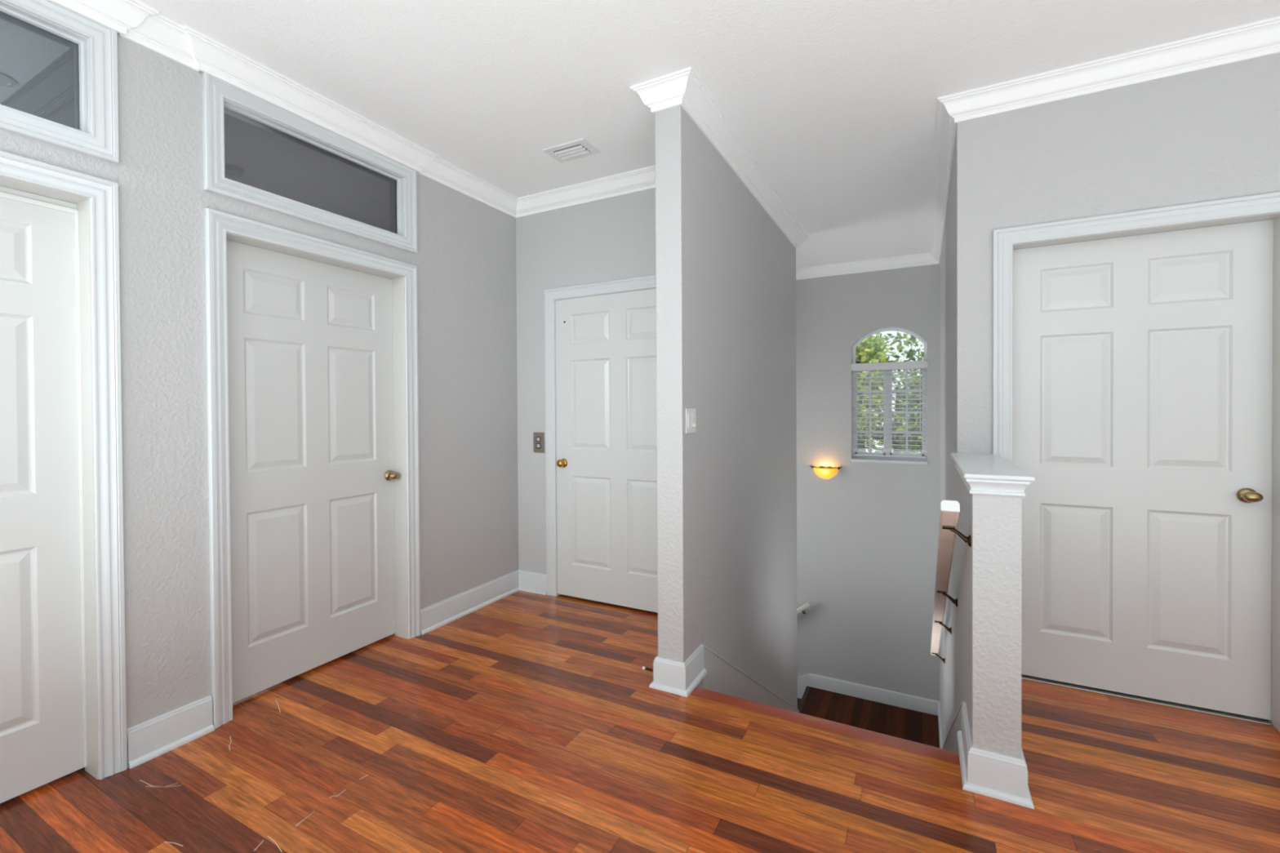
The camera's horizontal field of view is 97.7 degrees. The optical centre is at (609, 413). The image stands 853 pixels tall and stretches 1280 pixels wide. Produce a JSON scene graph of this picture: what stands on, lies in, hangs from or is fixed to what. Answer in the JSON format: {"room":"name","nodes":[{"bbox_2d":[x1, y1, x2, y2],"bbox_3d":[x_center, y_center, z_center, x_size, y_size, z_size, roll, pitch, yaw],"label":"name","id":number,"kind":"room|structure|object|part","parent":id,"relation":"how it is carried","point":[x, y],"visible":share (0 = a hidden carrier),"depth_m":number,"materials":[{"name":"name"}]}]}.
{"room":"upstairs hallway landing","nodes":[
{"label":"upstairs hallway landing","id":0,"kind":"room"},
{"bbox_2d":[46,100,75,128],"bbox_3d":[-2.899,-0.044,3.071,2.741,2.871,4.331,0,1,29],"label":"wall","id":1,"kind":"structure","parent":0,"point":[65,116],"depth_m":2.49,"materials":[{"name":"grey paint"}]},
{"bbox_2d":[0,48,74,119],"bbox_3d":[-3.010,-1.424,2.772,2.641,0.104,0.083,0,1,29],"label":"crown molding","id":2,"kind":"structure","parent":1,"relation":"attached to","point":[52,89],"depth_m":2.47,"materials":[{"name":"white wood"}]},
{"bbox_2d":[0,2,518,728],"bbox_3d":[-2.322,-0.079,1.178,0.115,2.771,6.591,0,1,29],"label":"wall","id":3,"kind":"structure","parent":0,"point":[464,260],"depth_m":2.24,"materials":[{"name":"grey paint"}]},
{"bbox_2d":[0,0,119,164],"bbox_3d":[-2.090,-1.138,1.573,0.135,0.484,1.082,0,1,29],"label":"window","id":4,"kind":"structure","parent":3,"relation":"in","point":[95,133],"depth_m":1.95,"materials":[{"name":"paint"}]},
{"bbox_2d":[0,150,127,803],"bbox_3d":[-2.091,0.239,1.590,0.156,2.124,1.079,0,1,29],"label":"door","id":5,"kind":"structure","parent":3,"relation":"in","point":[63,682],"depth_m":1.96,"materials":[{"name":"paint"}]},
{"bbox_2d":[126,695,214,768],"bbox_3d":[-1.688,1.224,2.161,0.030,0.137,0.278,0,1,29],"label":"baseboard","id":6,"kind":"structure","parent":3,"relation":"attached to","point":[147,740],"depth_m":2.15,"materials":[{"name":"paint"}]},
{"bbox_3d":[-1.681,1.283,2.157,0.015,0.020,0.278,0,1,29],"label":"shoe moulding","id":7,"kind":"part","parent":6,"relation":"part of","materials":[{"name":"paint"}]},
{"bbox_2d":[50,0,517,217],"bbox_3d":[-2.237,-1.412,1.113,0.099,0.104,6.591,0,1,29],"label":"crown molding","id":8,"kind":"structure","parent":3,"relation":"attached to","point":[135,21],"depth_m":2.43,"materials":[{"name":"paint"}]},
{"bbox_2d":[202,71,417,253],"bbox_3d":[-1.424,-1.154,2.763,0.135,0.484,1.085,0,1,29],"label":"window","id":9,"kind":"structure","parent":3,"relation":"in","point":[220,97],"depth_m":2.62,"materials":[{"name":"paint"}]},
{"bbox_2d":[204,208,420,728],"bbox_3d":[-1.424,0.223,2.781,0.156,2.124,1.079,0,1,29],"label":"door","id":10,"kind":"structure","parent":3,"relation":"in","point":[313,474],"depth_m":2.74,"materials":[{"name":"paint"}]},
{"bbox_3d":[-1.221,0.354,3.160,0.059,0.043,0.059,0,1,29],"label":"knob","id":11,"kind":"part","parent":10,"relation":"part of","materials":[{"name":"gold metal"}]},
{"bbox_2d":[420,569,546,634],"bbox_3d":[-0.766,1.204,3.575,0.258,0.137,0.918,0,1,29],"label":"baseboard","id":12,"kind":"structure","parent":3,"relation":"attached to","point":[433,616],"depth_m":3.66,"materials":[{"name":"paint"}]},
{"bbox_2d":[0,590,1279,852],"bbox_3d":[0.202,1.403,-0.150,5.904,0.201,6.780,0,1,29],"label":"floor","id":13,"kind":"structure","parent":0,"point":[523,722],"depth_m":1.99,"materials":[{"name":"brown wood"}]},
{"bbox_2d":[689,686,959,764],"bbox_3d":[0.840,1.287,2.319,1.068,0.024,0.091,0,1,29],"label":"stair nosing","id":14,"kind":"structure","parent":13,"relation":"attached to","point":[948,756],"depth_m":2.27,"materials":[{"name":"brown wood"}]},
{"bbox_2d":[0,0,1279,268],"bbox_3d":[-0.217,-1.544,1.744,8.720,0.120,9.909,0,1,29],"label":"ceiling","id":15,"kind":"structure","parent":0,"point":[834,102],"depth_m":2.44,"materials":[{"name":"white paint"}]},
{"bbox_2d":[0,72,16,87],"bbox_3d":[-2.700,-1.470,2.447,0.140,0.008,0.140,0,1,29],"label":"recessed light","id":16,"kind":"object","parent":15,"relation":"in","point":[5,81],"visible":1,"depth_m":2.48,"materials":[{"name":"white plastic"}]},
{"bbox_2d":[224,164,244,177],"bbox_3d":[-2.296,-1.470,3.400,0.124,0.034,0.124,0,1,29],"label":"recessed light","id":17,"kind":"object","parent":15,"relation":"in","point":[231,171],"visible":0.77,"depth_m":3.38,"materials":[{"name":"white plastic"}]},
{"bbox_2d":[542,137,600,163],"bbox_3d":[-0.215,-1.492,3.188,0.275,0.013,0.184,0,1,29],"label":"ceiling vent","id":18,"kind":"object","parent":15,"relation":"in","point":[581,148],"visible":1,"depth_m":3.18,"materials":[{"name":"white metal"}]},
{"bbox_2d":[654,105,797,708],"bbox_3d":[0.225,1.525,4.138,1.750,6.071,2.654,0,1,29],"label":"wall partition","id":19,"kind":"structure","parent":0,"point":[726,271],"depth_m":3.07,"materials":[{"name":"grey paint"}]},
{"bbox_2d":[631,88,654,115],"bbox_3d":[0.351,-1.447,2.926,0.083,0.104,0.898,0,1,29],"label":"crown molding","id":20,"kind":"structure","parent":19,"relation":"attached to","point":[634,92],"depth_m":2.59,"materials":[{"name":"paint"}]},
{"bbox_2d":[630,66,691,112],"bbox_3d":[0.245,-1.442,2.518,0.296,0.104,0.083,0,1,29],"label":"crown molding","id":21,"kind":"structure","parent":19,"relation":"attached to","point":[667,91],"depth_m":2.52,"materials":[{"name":"paint"}]},
{"bbox_2d":[648,644,706,697],"bbox_3d":[0.473,1.203,2.923,0.190,0.137,0.843,0,1,29],"label":"baseboard","id":22,"kind":"structure","parent":19,"relation":"attached to","point":[679,678],"depth_m":2.58,"materials":[{"name":"paint"}]},
{"bbox_2d":[642,666,653,671],"bbox_3d":[0.193,1.221,2.661,0.075,0.018,0.018,0,1,29],"label":"door stop","id":23,"kind":"object","parent":22,"relation":"attached to","point":[643,667],"visible":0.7,"depth_m":2.66,"materials":[{"name":"brown metal"}]},
{"bbox_3d":[0.474,1.261,2.923,0.190,0.020,0.843,0,1,29],"label":"shoe moulding","id":24,"kind":"part","parent":22,"relation":"part of","materials":[{"name":"paint"}]},
{"bbox_2d":[685,408,696,433],"bbox_3d":[0.387,0.034,2.620,0.016,0.115,0.126,0,1,29],"label":"light switch","id":25,"kind":"object","parent":19,"relation":"attached to","point":[691,415],"visible":1,"depth_m":2.61,"materials":[{"name":"white plastic"}]},
{"bbox_2d":[680,67,808,248],"bbox_3d":[1.006,-1.458,3.661,0.083,0.104,2.820,0,1,29],"label":"crown molding","id":26,"kind":"structure","parent":19,"relation":"attached to","point":[698,103],"depth_m":3.11,"materials":[{"name":"paint"}]},
{"bbox_2d":[701,644,799,712],"bbox_3d":[1.055,2.053,3.814,0.014,1.862,2.421,0,1,29],"label":"skirt","id":27,"kind":"object","parent":19,"relation":"attached to","point":[722,676],"visible":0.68,"depth_m":3.19,"materials":[{"name":"grey paint"}]},
{"bbox_2d":[795,263,939,701],"bbox_3d":[2.039,1.494,6.126,2.975,6.071,0.130,0,1,29],"label":"wall","id":28,"kind":"structure","parent":0,"point":[868,532],"depth_m":5.74,"materials":[{"name":"grey paint"}]},
{"bbox_2d":[797,673,809,698],"bbox_3d":[1.567,3.430,6.335,1.345,1.272,0.013,0,1,29],"label":"skirt","id":29,"kind":"object","parent":28,"relation":"attached to","point":[802,681],"visible":0.14,"depth_m":6.03,"materials":[{"name":"paint"}]},
{"bbox_2d":[796,601,810,613],"bbox_3d":[1.664,2.455,6.222,1.114,0.901,0.092,0,1,29],"label":"handrail","id":30,"kind":"object","parent":28,"relation":"attached to","point":[802,607],"visible":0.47,"depth_m":5.95,"materials":[{"name":"grey paint"}]},
{"bbox_2d":[808,465,842,478],"bbox_3d":[2.260,0.623,5.854,0.333,0.132,0.108,0,1,29],"label":"wall sconce","id":31,"kind":"object","parent":28,"relation":"attached to","point":[824,472],"visible":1,"depth_m":5.83,"materials":[{"name":"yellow glass"}]},
{"bbox_3d":[2.261,0.630,5.857,0.248,0.118,0.095,0,1,29],"label":"lamp shade","id":32,"kind":"part","parent":31,"relation":"part of","materials":[{"name":"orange glass"}]},
{"bbox_2d":[795,252,937,279],"bbox_3d":[1.913,-1.488,6.034,2.850,0.104,0.083,0,1,29],"label":"crown molding","id":33,"kind":"structure","parent":28,"relation":"attached to","point":[921,259],"depth_m":5.64,"materials":[{"name":"paint"}]},
{"bbox_2d":[808,673,942,748],"bbox_3d":[2.369,2.869,5.159,1.205,0.137,1.269,0,1,29],"label":"baseboard","id":34,"kind":"structure","parent":28,"relation":"attached to","point":[860,691],"depth_m":5.66,"materials":[{"name":"paint"}]},
{"bbox_2d":[851,327,928,464],"bbox_3d":[2.822,-0.183,5.649,0.688,1.364,0.129,0,1,29],"label":"window","id":35,"kind":"structure","parent":28,"relation":"in","point":[855,458],"depth_m":5.66,"materials":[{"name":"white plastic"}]},
{"bbox_3d":[2.696,0.416,5.773,0.281,0.022,0.030,0,1,29],"label":"sash rail","id":36,"kind":"part","parent":35,"relation":"part of","materials":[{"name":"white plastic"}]},
{"bbox_2d":[851,360,927,457],"bbox_3d":[2.813,-0.036,5.626,0.683,0.946,0.072,0,1,29],"label":"window blind","id":37,"kind":"object","parent":35,"relation":"attached to","point":[922,364],"visible":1,"depth_m":5.62,"materials":[{"name":"white plastic"}]},
{"bbox_3d":[2.624,-0.015,5.716,0.002,0.890,0.002,0,1,29],"label":"ladder cord","id":38,"kind":"part","parent":37,"relation":"part of","materials":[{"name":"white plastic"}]},
{"bbox_3d":[2.819,0.430,5.642,0.664,0.014,0.044,0,1,29],"label":"rail","id":39,"kind":"part","parent":37,"relation":"part of","materials":[{"name":"white plastic"}]},
{"bbox_3d":[2.814,0.484,5.633,0.688,0.030,0.078,0,1,29],"label":"sill","id":40,"kind":"part","parent":35,"relation":"part of","materials":[{"name":"paint"}]},
{"bbox_3d":[2.987,0.415,5.610,0.299,0.022,0.030,0,1,29],"label":"sash rail","id":41,"kind":"part","parent":35,"relation":"part of","materials":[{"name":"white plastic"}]},
{"bbox_2d":[797,685,939,747],"bbox_3d":[2.356,3.038,5.163,1.233,0.200,1.279,0,1,29],"label":"floor","id":42,"kind":"structure","parent":0,"point":[908,724],"depth_m":5.42,"materials":[{"name":"brown wood"}]},
{"bbox_2d":[515,53,1279,720],"bbox_3d":[1.823,-0.121,2.705,5.859,2.771,0.125,0,1,29],"label":"wall","id":43,"kind":"structure","parent":0,"point":[1212,134],"depth_m":2.59,"materials":[{"name":"grey paint"}]},
{"bbox_2d":[533,432,544,453],"bbox_3d":[-0.496,0.206,3.931,0.096,0.143,0.009,0,1,29],"label":"plate","id":44,"kind":"object","parent":43,"relation":"attached to","point":[538,437],"visible":1,"depth_m":3.93,"materials":[{"name":"brown metal"}]},
{"bbox_2d":[515,164,655,217],"bbox_3d":[-0.053,-1.451,3.619,1.464,0.104,0.083,0,1,29],"label":"crown molding","id":45,"kind":"structure","parent":43,"relation":"attached to","point":[643,179],"depth_m":3.66,"materials":[{"name":"paint"}]},
{"bbox_2d":[544,275,657,612],"bbox_3d":[0.070,0.205,3.648,1.129,2.124,0.171,0,1,29],"label":"door","id":46,"kind":"structure","parent":43,"relation":"in","point":[600,338],"depth_m":3.69,"materials":[{"name":"paint"}]},
{"bbox_3d":[-0.330,0.342,3.808,0.053,0.053,0.057,0,1,29],"label":"knob","id":47,"kind":"part","parent":46,"relation":"part of","materials":[{"name":"gold metal"}]},
{"bbox_2d":[937,16,1279,123],"bbox_3d":[2.953,-1.454,1.935,3.133,0.104,0.083,0,1,29],"label":"crown molding","id":48,"kind":"structure","parent":43,"relation":"attached to","point":[1261,38],"depth_m":2.37,"materials":[{"name":"paint"}]},
{"bbox_2d":[992,191,1279,732],"bbox_3d":[2.285,0.202,2.438,1.024,2.124,0.146,0,1,29],"label":"door","id":49,"kind":"structure","parent":43,"relation":"in","point":[1136,354],"depth_m":2.44,"materials":[{"name":"paint"}]},
{"bbox_3d":[2.255,0.203,2.384,1.024,2.124,0.021,0,1,29],"label":"casing","id":50,"kind":"part","parent":49,"relation":"part of","materials":[{"name":"paint"}]},
{"bbox_3d":[2.603,0.338,2.266,0.059,0.043,0.059,0,1,29],"label":"knob","id":51,"kind":"part","parent":49,"relation":"part of","materials":[{"name":"gold metal"}]},
{"bbox_2d":[939,136,1022,759],"bbox_3d":[2.278,1.517,3.624,0.136,6.071,4.004,0,1,29],"label":"wall","id":52,"kind":"structure","parent":0,"point":[989,571],"depth_m":1.90,"materials":[{"name":"grey paint"}]},
{"bbox_2d":[929,100,956,263],"bbox_3d":[2.371,-1.471,4.019,0.083,0.104,3.153,0,1,29],"label":"crown molding","id":53,"kind":"structure","parent":52,"relation":"attached to","point":[946,127],"depth_m":3.39,"materials":[{"name":"paint"}]},
{"bbox_2d":[930,500,971,663],"bbox_3d":[1.839,1.080,3.077,0.094,1.601,2.757,0,1,29],"label":"handrail","id":54,"kind":"object","parent":52,"relation":"attached to","point":[949,509],"visible":1,"depth_m":2.36,"materials":[{"name":"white wood"}]},
{"bbox_3d":[1.825,1.075,3.091,0.053,1.582,2.746,0,1,29],"label":"rail","id":55,"kind":"part","parent":54,"relation":"part of","materials":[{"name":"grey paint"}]},
{"bbox_2d":[942,701,964,752],"bbox_3d":[1.988,2.046,3.258,0.014,1.849,2.401,0,1,29],"label":"skirt","id":56,"kind":"object","parent":52,"relation":"attached to","point":[950,743],"visible":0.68,"depth_m":2.73,"materials":[{"name":"grey paint"}]},
{"bbox_2d":[951,453,1035,497],"bbox_3d":[1.516,0.233,2.259,0.195,0.070,0.960,0,1,29],"label":"cap","id":57,"kind":"object","parent":52,"relation":"on","point":[991,474],"visible":1,"depth_m":1.89,"materials":[{"name":"paint"}]},
{"bbox_3d":[1.516,0.242,2.263,0.176,0.052,0.954,0,1,29],"label":"moulding","id":58,"kind":"part","parent":57,"relation":"part of","materials":[{"name":"paint"}]},
{"bbox_2d":[956,702,1034,808],"bbox_3d":[1.519,1.203,2.268,0.196,0.137,0.962,0,1,29],"label":"baseboard","id":59,"kind":"structure","parent":52,"relation":"attached to","point":[983,772],"depth_m":1.87,"materials":[{"name":"paint"}]},
{"label":"outside","id":60,"kind":"structure","parent":0,"visible":0},
{"bbox_2d":[855,332,893,452],"bbox_3d":[3.750,1.465,8.680,1.215,6.062,1.088,0,1,29],"label":"tree","id":61,"kind":"object","parent":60,"point":[864,351],"visible":0.23,"depth_m":8.37,"materials":[{"name":"green plant"}]},
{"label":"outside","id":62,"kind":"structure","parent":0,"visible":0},
{"bbox_2d":[896,368,922,453],"bbox_3d":[4.773,1.807,8.030,1.199,5.379,1.094,0,1,29],"label":"tree","id":63,"kind":"object","parent":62,"point":[911,420],"visible":0.12,"depth_m":8.06,"materials":[{"name":"green plant"}]},
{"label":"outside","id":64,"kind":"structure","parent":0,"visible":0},
{"bbox_2d":[865,332,924,453],"bbox_3d":[5.569,1.415,11.000,4.060,6.094,1.755,0,1,29],"label":"tree","id":65,"kind":"object","parent":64,"point":[911,353],"visible":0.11,"depth_m":10.82,"materials":[{"name":"green plant"}]}
]}

